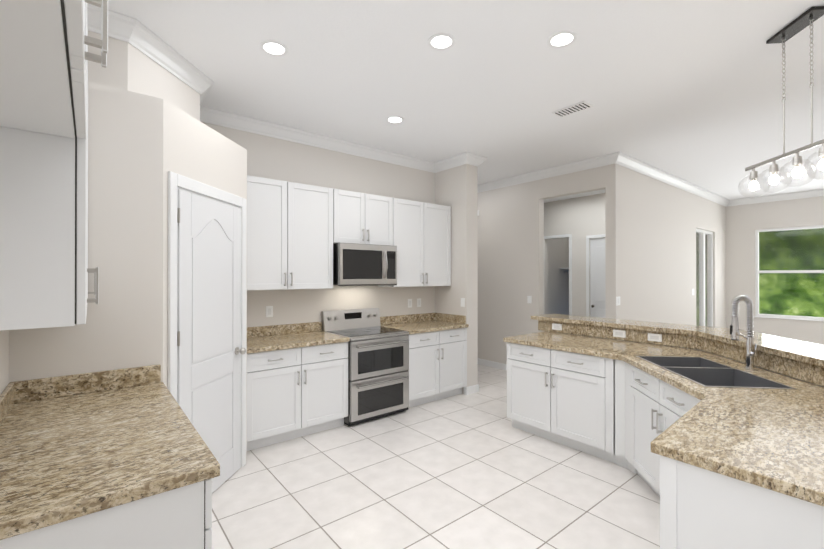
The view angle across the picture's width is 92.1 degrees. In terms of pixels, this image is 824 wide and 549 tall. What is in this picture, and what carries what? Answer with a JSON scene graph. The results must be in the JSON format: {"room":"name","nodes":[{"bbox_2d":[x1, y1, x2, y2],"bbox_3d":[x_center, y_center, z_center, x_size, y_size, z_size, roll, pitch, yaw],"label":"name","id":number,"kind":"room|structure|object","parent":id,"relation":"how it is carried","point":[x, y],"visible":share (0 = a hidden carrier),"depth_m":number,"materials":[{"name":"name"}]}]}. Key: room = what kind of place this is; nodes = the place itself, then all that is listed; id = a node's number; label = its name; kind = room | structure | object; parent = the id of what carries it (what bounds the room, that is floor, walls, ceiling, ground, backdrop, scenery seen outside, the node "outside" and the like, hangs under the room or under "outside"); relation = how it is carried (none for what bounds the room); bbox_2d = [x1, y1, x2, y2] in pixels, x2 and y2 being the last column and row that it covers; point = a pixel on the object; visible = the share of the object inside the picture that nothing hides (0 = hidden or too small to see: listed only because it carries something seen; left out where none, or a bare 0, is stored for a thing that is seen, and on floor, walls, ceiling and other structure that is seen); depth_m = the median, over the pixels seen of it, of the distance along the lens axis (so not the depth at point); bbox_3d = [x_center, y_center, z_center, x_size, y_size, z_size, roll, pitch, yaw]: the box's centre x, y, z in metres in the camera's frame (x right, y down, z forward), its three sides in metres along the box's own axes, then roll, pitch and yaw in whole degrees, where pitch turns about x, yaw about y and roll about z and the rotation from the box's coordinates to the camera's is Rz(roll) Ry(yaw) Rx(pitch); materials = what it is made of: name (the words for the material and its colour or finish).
{"room":"kitchen","nodes":[
{"label":"kitchen","id":0,"kind":"room"},
{"bbox_2d":[0,330,8,393],"bbox_3d":[-0.666,-0.011,0.240,0.120,3.100,7.310,0,0,-39],"label":"wall","id":1,"kind":"structure","parent":0,"point":[4,334],"depth_m":1.83,"materials":[{"name":"white paint"}]},
{"bbox_2d":[0,124,91,330],"bbox_3d":[-1.296,-0.393,1.353,0.294,1.070,0.992,0,0,-39],"label":"upper cabinet","id":2,"kind":"object","parent":1,"relation":"attached to","point":[44,270],"depth_m":1.05,"materials":[{"name":"white wood"}]},
{"bbox_2d":[0,0,95,139],"bbox_3d":[-0.723,-0.652,0.647,0.294,0.555,0.947,0,0,-39],"label":"upper cabinet","id":3,"kind":"object","parent":1,"relation":"attached to","point":[45,57],"depth_m":0.72,"materials":[{"name":"white wood"}]},
{"bbox_2d":[9,31,246,461],"bbox_3d":[-1.894,-0.003,2.894,1.315,3.100,1.400,0,0,-39],"label":"wall","id":4,"kind":"structure","parent":0,"point":[148,130],"depth_m":2.26,"materials":[{"name":"white paint"}]},
{"bbox_2d":[87,3,138,49],"bbox_3d":[-1.862,-1.497,2.325,0.403,0.114,0.092,0,0,-39],"label":"crown molding","id":5,"kind":"structure","parent":4,"relation":"attached to","point":[121,27],"depth_m":2.39,"materials":[{"name":"white wood"}]},
{"bbox_2d":[168,171,246,466],"bbox_3d":[-1.407,0.464,2.812,0.018,2.165,0.880,0,0,6],"label":"door frame","id":6,"kind":"structure","parent":4,"relation":"attached to","point":[176,181],"depth_m":2.47,"materials":[{"name":"white wood"}]},
{"bbox_2d":[177,189,245,492],"bbox_3d":[-1.400,0.506,2.810,0.536,2.064,0.528,0,0,-39],"label":"pantry door","id":7,"kind":"structure","parent":4,"relation":"in","point":[210,350],"depth_m":2.78,"materials":[{"name":"white wood"}]},
{"bbox_2d":[200,121,435,326],"bbox_3d":[-1.297,0.001,4.357,4.085,3.100,0.120,0,0,-39],"label":"wall","id":8,"kind":"structure","parent":0,"point":[268,157],"depth_m":4.55,"materials":[{"name":"white paint"}]},
{"bbox_2d":[266,306,272,316],"bbox_3d":[-1.481,0.385,4.125,0.072,0.115,0.007,0,0,-39],"label":"outlet","id":9,"kind":"object","parent":8,"relation":"attached to","point":[269,311],"depth_m":4.12,"materials":[{"name":"white plastic"}]},
{"bbox_2d":[247,175,338,290],"bbox_3d":[-1.303,-0.385,4.061,1.064,1.070,0.327,0,0,-39],"label":"upper cabinet","id":10,"kind":"object","parent":8,"relation":"attached to","point":[295,231],"depth_m":3.93,"materials":[{"name":"white wood"}]},
{"bbox_2d":[200,103,439,172],"bbox_3d":[-0.847,-1.491,4.589,3.100,0.114,0.092,0,0,-39],"label":"crown molding","id":11,"kind":"structure","parent":8,"relation":"attached to","point":[207,115],"depth_m":4.33,"materials":[{"name":"white wood"}]},
{"bbox_2d":[339,189,394,245],"bbox_3d":[-0.632,-0.629,4.606,0.783,0.580,0.327,0,0,-39],"label":"upper cabinet","id":12,"kind":"object","parent":8,"relation":"attached to","point":[364,218],"depth_m":4.48,"materials":[{"name":"white wood"}]},
{"bbox_2d":[333,243,396,285],"bbox_3d":[-0.581,-0.106,4.551,0.750,0.458,0.473,0,0,-39],"label":"over-the-range microwave","id":13,"kind":"object","parent":12,"relation":"attached to","point":[354,264],"visible":1,"depth_m":4.37,"materials":[{"name":"silver metal"}]},
{"bbox_2d":[408,299,411,307],"bbox_3d":[-0.028,0.384,5.303,0.072,0.115,0.007,0,0,-39],"label":"outlet","id":14,"kind":"object","parent":8,"relation":"attached to","point":[409,300],"depth_m":5.30,"materials":[{"name":"white plastic"}]},
{"bbox_2d":[378,198,450,286],"bbox_3d":[0.023,-0.382,5.137,1.024,1.070,0.327,0,0,-39],"label":"upper cabinet","id":15,"kind":"object","parent":8,"relation":"attached to","point":[422,229],"depth_m":5.01,"materials":[{"name":"white wood"}]},
{"bbox_2d":[417,298,420,306],"bbox_3d":[0.097,0.384,5.404,0.072,0.115,0.007,0,0,-39],"label":"outlet","id":16,"kind":"object","parent":8,"relation":"attached to","point":[419,299],"depth_m":5.40,"materials":[{"name":"white plastic"}]},
{"bbox_2d":[211,364,659,548],"bbox_3d":[3.531,1.555,5.976,14.100,0.001,11.400,0,0,-39],"label":"floor","id":17,"kind":"structure","parent":0,"point":[477,470],"depth_m":2.84,"materials":[{"name":"tile"}]},
{"bbox_2d":[0,478,211,548],"bbox_3d":[-1.191,1.106,1.475,0.618,0.874,0.929,0,0,-39],"label":"base cabinet","id":18,"kind":"object","parent":17,"relation":"on","point":[179,518],"visible":0.27,"depth_m":1.18,"materials":[{"name":"white wood"}]},
{"bbox_2d":[0,364,219,539],"bbox_3d":[-1.298,0.596,1.624,0.640,0.145,1.318,0,0,-39],"label":"countertop","id":19,"kind":"structure","parent":18,"relation":"on","point":[73,446],"depth_m":1.45,"materials":[{"name":"stone"}]},
{"bbox_2d":[247,342,347,450],"bbox_3d":[-1.223,1.113,3.939,1.002,0.874,0.612,0,0,-39],"label":"base cabinet","id":20,"kind":"object","parent":17,"relation":"on","point":[292,393],"depth_m":3.67,"materials":[{"name":"white wood"}]},
{"bbox_2d":[322,308,408,425],"bbox_3d":[-0.507,0.984,4.458,0.756,1.135,0.706,0,0,-39],"label":"range","id":21,"kind":"object","parent":17,"relation":"on","point":[378,369],"visible":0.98,"depth_m":4.26,"materials":[{"name":"silver metal"}]},
{"bbox_2d":[408,328,466,407],"bbox_3d":[0.139,1.116,5.043,0.978,0.874,0.612,0,0,-39],"label":"base cabinet","id":22,"kind":"object","parent":17,"relation":"on","point":[437,370],"depth_m":4.79,"materials":[{"name":"white wood"}]},
{"bbox_2d":[247,313,468,353],"bbox_3d":[-0.546,0.604,4.473,2.764,0.145,0.640,0,0,-39],"label":"countertop","id":23,"kind":"structure","parent":22,"relation":"on","point":[275,337],"depth_m":4.25,"materials":[{"name":"stone"}]},
{"bbox_2d":[507,342,598,452],"bbox_3d":[1.525,1.112,3.777,0.621,0.874,1.060,0,0,-39],"label":"base cabinet","id":24,"kind":"object","parent":17,"relation":"on","point":[547,388],"depth_m":3.62,"materials":[{"name":"white wood"}]},
{"bbox_2d":[503,331,823,506],"bbox_3d":[1.387,0.651,2.743,2.343,0.040,2.535,0,0,-39],"label":"countertop","id":25,"kind":"structure","parent":24,"relation":"on","point":[771,439],"depth_m":1.66,"materials":[{"name":"stone"}]},
{"bbox_2d":[637,356,795,388],"bbox_3d":[1.920,0.742,2.623,0.472,0.228,0.852,0,0,6],"label":"double-bowl sink","id":26,"kind":"object","parent":25,"relation":"in","point":[704,372],"visible":0.27,"depth_m":2.66,"materials":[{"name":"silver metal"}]},
{"bbox_2d":[730,294,757,369],"bbox_3d":[2.213,0.381,2.641,0.120,0.498,0.142,0,0,-39],"label":"pull-down faucet","id":27,"kind":"object","parent":25,"relation":"on","point":[751,350],"visible":1,"depth_m":2.64,"materials":[{"name":"silver metal"}]},
{"bbox_2d":[599,357,623,369],"bbox_3d":[1.769,1.110,3.169,0.365,0.874,0.344,0,0,-39],"label":"base cabinet","id":28,"kind":"object","parent":17,"relation":"on","point":[603,362],"depth_m":3.22,"materials":[{"name":"white wood"}]},
{"bbox_2d":[587,406,669,491],"bbox_3d":[1.920,1.216,2.549,1.055,0.660,1.054,0,0,-39],"label":"base cabinet","id":29,"kind":"object","parent":17,"relation":"on","point":[624,442],"depth_m":3.13,"materials":[{"name":"white wood"}]},
{"bbox_2d":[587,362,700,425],"bbox_3d":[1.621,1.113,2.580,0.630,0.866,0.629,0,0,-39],"label":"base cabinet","id":30,"kind":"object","parent":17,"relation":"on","point":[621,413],"depth_m":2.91,"materials":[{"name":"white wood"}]},
{"bbox_2d":[655,454,823,548],"bbox_3d":[1.394,1.106,1.499,0.751,0.874,0.566,0,0,-39],"label":"base cabinet","id":31,"kind":"object","parent":17,"relation":"on","point":[700,508],"depth_m":1.33,"materials":[{"name":"white wood"}]},
{"bbox_2d":[436,164,479,393],"bbox_3d":[-0.630,0.008,6.945,0.210,3.100,4.500,0,0,-39],"label":"wall","id":32,"kind":"structure","parent":0,"point":[456,187],"depth_m":5.24,"materials":[{"name":"white paint"}]},
{"bbox_2d":[435,152,474,170],"bbox_3d":[0.554,-1.489,5.269,0.117,0.114,0.582,0,0,-39],"label":"crown molding","id":33,"kind":"structure","parent":32,"relation":"attached to","point":[464,158],"depth_m":5.22,"materials":[{"name":"white wood"}]},
{"bbox_2d":[461,298,464,306],"bbox_3d":[0.661,0.363,5.178,0.005,0.115,0.072,0,0,-39],"label":"outlet","id":34,"kind":"object","parent":32,"relation":"attached to","point":[462,299],"depth_m":5.17,"materials":[{"name":"white plastic"}]},
{"bbox_2d":[464,384,478,392],"bbox_3d":[-0.502,1.508,6.959,0.014,0.100,4.394,0,0,-39],"label":"baseboard","id":35,"kind":"structure","parent":32,"relation":"attached to","point":[475,388],"depth_m":5.20,"materials":[{"name":"white wood"}]},
{"bbox_2d":[471,155,486,166],"bbox_3d":[-0.446,-1.484,6.962,0.092,0.114,4.472,0,0,-39],"label":"crown molding","id":36,"kind":"structure","parent":32,"relation":"attached to","point":[479,159],"depth_m":5.21,"materials":[{"name":"white wood"}]},
{"bbox_2d":[108,0,823,202],"bbox_3d":[2.335,-1.547,5.015,11.020,0.001,11.400,0,0,-39],"label":"ceiling","id":37,"kind":"structure","parent":0,"point":[690,91],"depth_m":3.13,"materials":[{"name":"white paint"}]},
{"bbox_2d":[260,40,287,55],"bbox_3d":[-0.947,-1.551,2.727,0.183,0.006,0.183,0,0,6],"label":"recessed light","id":38,"kind":"object","parent":37,"relation":"in","point":[274,48],"depth_m":2.72,"materials":[{"name":"white"}]},
{"bbox_2d":[386,116,403,123],"bbox_3d":[-0.170,-1.547,3.975,0.183,0.006,0.183,0,0,6],"label":"recessed light","id":39,"kind":"object","parent":37,"relation":"in","point":[392,119],"depth_m":3.96,"materials":[{"name":"white plastic"}]},
{"bbox_2d":[428,33,454,49],"bbox_3d":[0.197,-1.551,2.650,0.183,0.006,0.183,0,0,6],"label":"recessed light","id":40,"kind":"object","parent":37,"relation":"in","point":[445,41],"depth_m":2.64,"materials":[{"name":"white"}]},
{"bbox_2d":[547,31,576,47],"bbox_3d":[0.990,-1.551,2.624,0.183,0.006,0.183,0,0,6],"label":"recessed light","id":41,"kind":"object","parent":37,"relation":"in","point":[561,39],"depth_m":2.62,"materials":[{"name":"white"}]},
{"bbox_2d":[552,101,592,116],"bbox_3d":[1.499,-1.545,3.719,0.170,0.010,0.320,0,0,-39],"label":"ceiling vent","id":42,"kind":"object","parent":37,"relation":"in","point":[574,108],"visible":1,"depth_m":3.71,"materials":[{"name":"white metal"}]},
{"bbox_2d":[738,6,823,197],"bbox_3d":[2.388,-1.049,2.463,0.169,1.001,0.889,0,0,6],"label":"chandelier","id":43,"kind":"object","parent":37,"relation":"hanging from","point":[808,17],"visible":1,"depth_m":2.47,"materials":[{"name":"silver metal"}]},
{"bbox_2d":[480,163,623,363],"bbox_3d":[0.868,0.009,7.374,0.150,3.100,5.720,0,0,-39],"label":"wall","id":44,"kind":"structure","parent":0,"point":[507,258],"depth_m":6.46,"materials":[{"name":"white paint"}]},
{"bbox_2d":[478,358,506,370],"bbox_3d":[0.501,1.510,7.716,0.014,0.100,4.480,0,0,-39],"label":"baseboard","id":45,"kind":"structure","parent":44,"relation":"attached to","point":[484,362],"depth_m":6.66,"materials":[{"name":"white wood"}]},
{"bbox_2d":[527,296,531,302],"bbox_3d":[1.808,0.386,6.114,0.005,0.115,0.072,0,0,-39],"label":"outlet","id":46,"kind":"object","parent":44,"relation":"attached to","point":[529,298],"depth_m":6.11,"materials":[{"name":"white plastic"}]},
{"bbox_2d":[477,151,626,192],"bbox_3d":[0.852,-1.483,7.229,0.092,0.114,5.692,0,0,-39],"label":"crown molding","id":47,"kind":"structure","parent":44,"relation":"attached to","point":[617,157],"depth_m":5.69,"materials":[{"name":"white wood"}]},
{"bbox_2d":[544,234,571,314],"bbox_3d":[3.007,0.372,8.278,0.018,2.380,0.690,0,0,-39],"label":"door frame","id":48,"kind":"structure","parent":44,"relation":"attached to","point":[570,268],"depth_m":8.04,"materials":[{"name":"white wood"}]},
{"bbox_2d":[586,234,604,316],"bbox_3d":[3.697,0.399,7.427,0.018,2.320,0.900,0,0,-39],"label":"door frame","id":49,"kind":"structure","parent":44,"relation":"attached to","point":[602,235],"depth_m":7.75,"materials":[{"name":"white wood"}]},
{"bbox_2d":[590,238,605,317],"bbox_3d":[3.700,0.428,7.429,0.121,2.247,0.770,0,0,-39],"label":"hall door","id":50,"kind":"structure","parent":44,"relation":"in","point":[597,283],"depth_m":7.63,"materials":[{"name":"white wood"}]},
{"bbox_2d":[616,296,619,305],"bbox_3d":[2.674,0.343,5.151,0.118,0.115,0.007,0,0,-39],"label":"outlet","id":51,"kind":"object","parent":44,"relation":"attached to","point":[617,298],"depth_m":5.15,"materials":[{"name":"white plastic"}]},
{"bbox_2d":[539,330,656,344],"bbox_3d":[2.009,1.033,3.966,0.119,1.034,1.609,0,0,-39],"label":"wall","id":52,"kind":"structure","parent":0,"point":[539,330],"depth_m":4.09,"materials":[{"name":"brown stone"}]},
{"bbox_2d":[552,323,561,330],"bbox_3d":[1.587,0.573,4.351,0.009,0.070,0.116,0,0,-39],"label":"outlet","id":53,"kind":"object","parent":52,"relation":"attached to","point":[555,326],"depth_m":4.35,"materials":[{"name":"white plastic"}]},
{"bbox_2d":[613,329,625,337],"bbox_3d":[2.003,0.571,3.838,0.009,0.070,0.116,0,0,-39],"label":"outlet","id":54,"kind":"object","parent":52,"relation":"attached to","point":[616,333],"depth_m":3.83,"materials":[{"name":"white plastic"}]},
{"bbox_2d":[648,333,661,341],"bbox_3d":[2.198,0.571,3.598,0.009,0.070,0.116,0,0,-39],"label":"outlet","id":55,"kind":"object","parent":52,"relation":"attached to","point":[651,336],"depth_m":3.59,"materials":[{"name":"white plastic"}]},
{"bbox_2d":[624,167,727,327],"bbox_3d":[4.609,0.008,6.810,4.950,3.100,0.130,0,0,-39],"label":"wall","id":56,"kind":"structure","parent":0,"point":[651,205],"depth_m":6.17,"materials":[{"name":"white paint"}]},
{"bbox_2d":[619,155,730,206],"bbox_3d":[4.597,-1.485,6.661,4.980,0.114,0.092,0,0,-39],"label":"crown molding","id":57,"kind":"structure","parent":56,"relation":"attached to","point":[632,163],"depth_m":6.22,"materials":[{"name":"white wood"}]},
{"bbox_2d":[696,228,712,326],"bbox_3d":[5.498,0.360,7.523,1.140,2.400,0.070,0,0,-39],"label":"door","id":58,"kind":"structure","parent":56,"relation":"in","point":[702,238],"depth_m":7.51,"materials":[{"name":"white wood"}]},
{"bbox_2d":[663,345,821,386],"bbox_3d":[2.330,1.028,2.220,1.530,1.034,1.605,0,0,-39],"label":"wall","id":59,"kind":"structure","parent":0,"point":[704,351],"depth_m":2.71,"materials":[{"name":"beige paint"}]},
{"bbox_2d":[531,314,742,341],"bbox_3d":[2.104,0.554,4.018,0.448,0.159,1.798,0,0,-39],"label":"countertop","id":60,"kind":"structure","parent":59,"relation":"on","point":[636,331],"depth_m":3.95,"materials":[{"name":"stone"}]},
{"bbox_2d":[641,330,823,386],"bbox_3d":[2.316,0.549,2.111,1.620,0.159,1.813,0,0,-39],"label":"countertop","id":61,"kind":"structure","parent":59,"relation":"on","point":[800,360],"depth_m":2.69,"materials":[{"name":"stone"}]},
{"bbox_2d":[728,196,823,344],"bbox_3d":[8.282,0.006,6.331,0.120,3.100,5.500,0,0,-39],"label":"wall","id":62,"kind":"structure","parent":0,"point":[743,220],"depth_m":7.92,"materials":[{"name":"white paint"}]},
{"bbox_2d":[731,189,823,205],"bbox_3d":[8.212,-1.486,6.253,0.092,0.114,5.280,0,0,-39],"label":"crown molding","id":63,"kind":"structure","parent":62,"relation":"attached to","point":[817,193],"depth_m":7.65,"materials":[{"name":"white wood"}]},
{"bbox_2d":[754,225,823,321],"bbox_3d":[7.462,-0.024,7.289,0.115,1.755,1.820,0,0,-39],"label":"window","id":64,"kind":"structure","parent":62,"relation":"attached to","point":[790,317],"depth_m":7.67,"materials":[{"name":"white"}]},
{"label":"outside","id":65,"kind":"structure","parent":0,"visible":0},
{"bbox_2d":[696,228,823,325],"bbox_3d":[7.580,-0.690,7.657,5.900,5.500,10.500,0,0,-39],"label":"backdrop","id":66,"kind":"structure","parent":65,"point":[776,255],"depth_m":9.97,"materials":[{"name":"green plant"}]}
]}

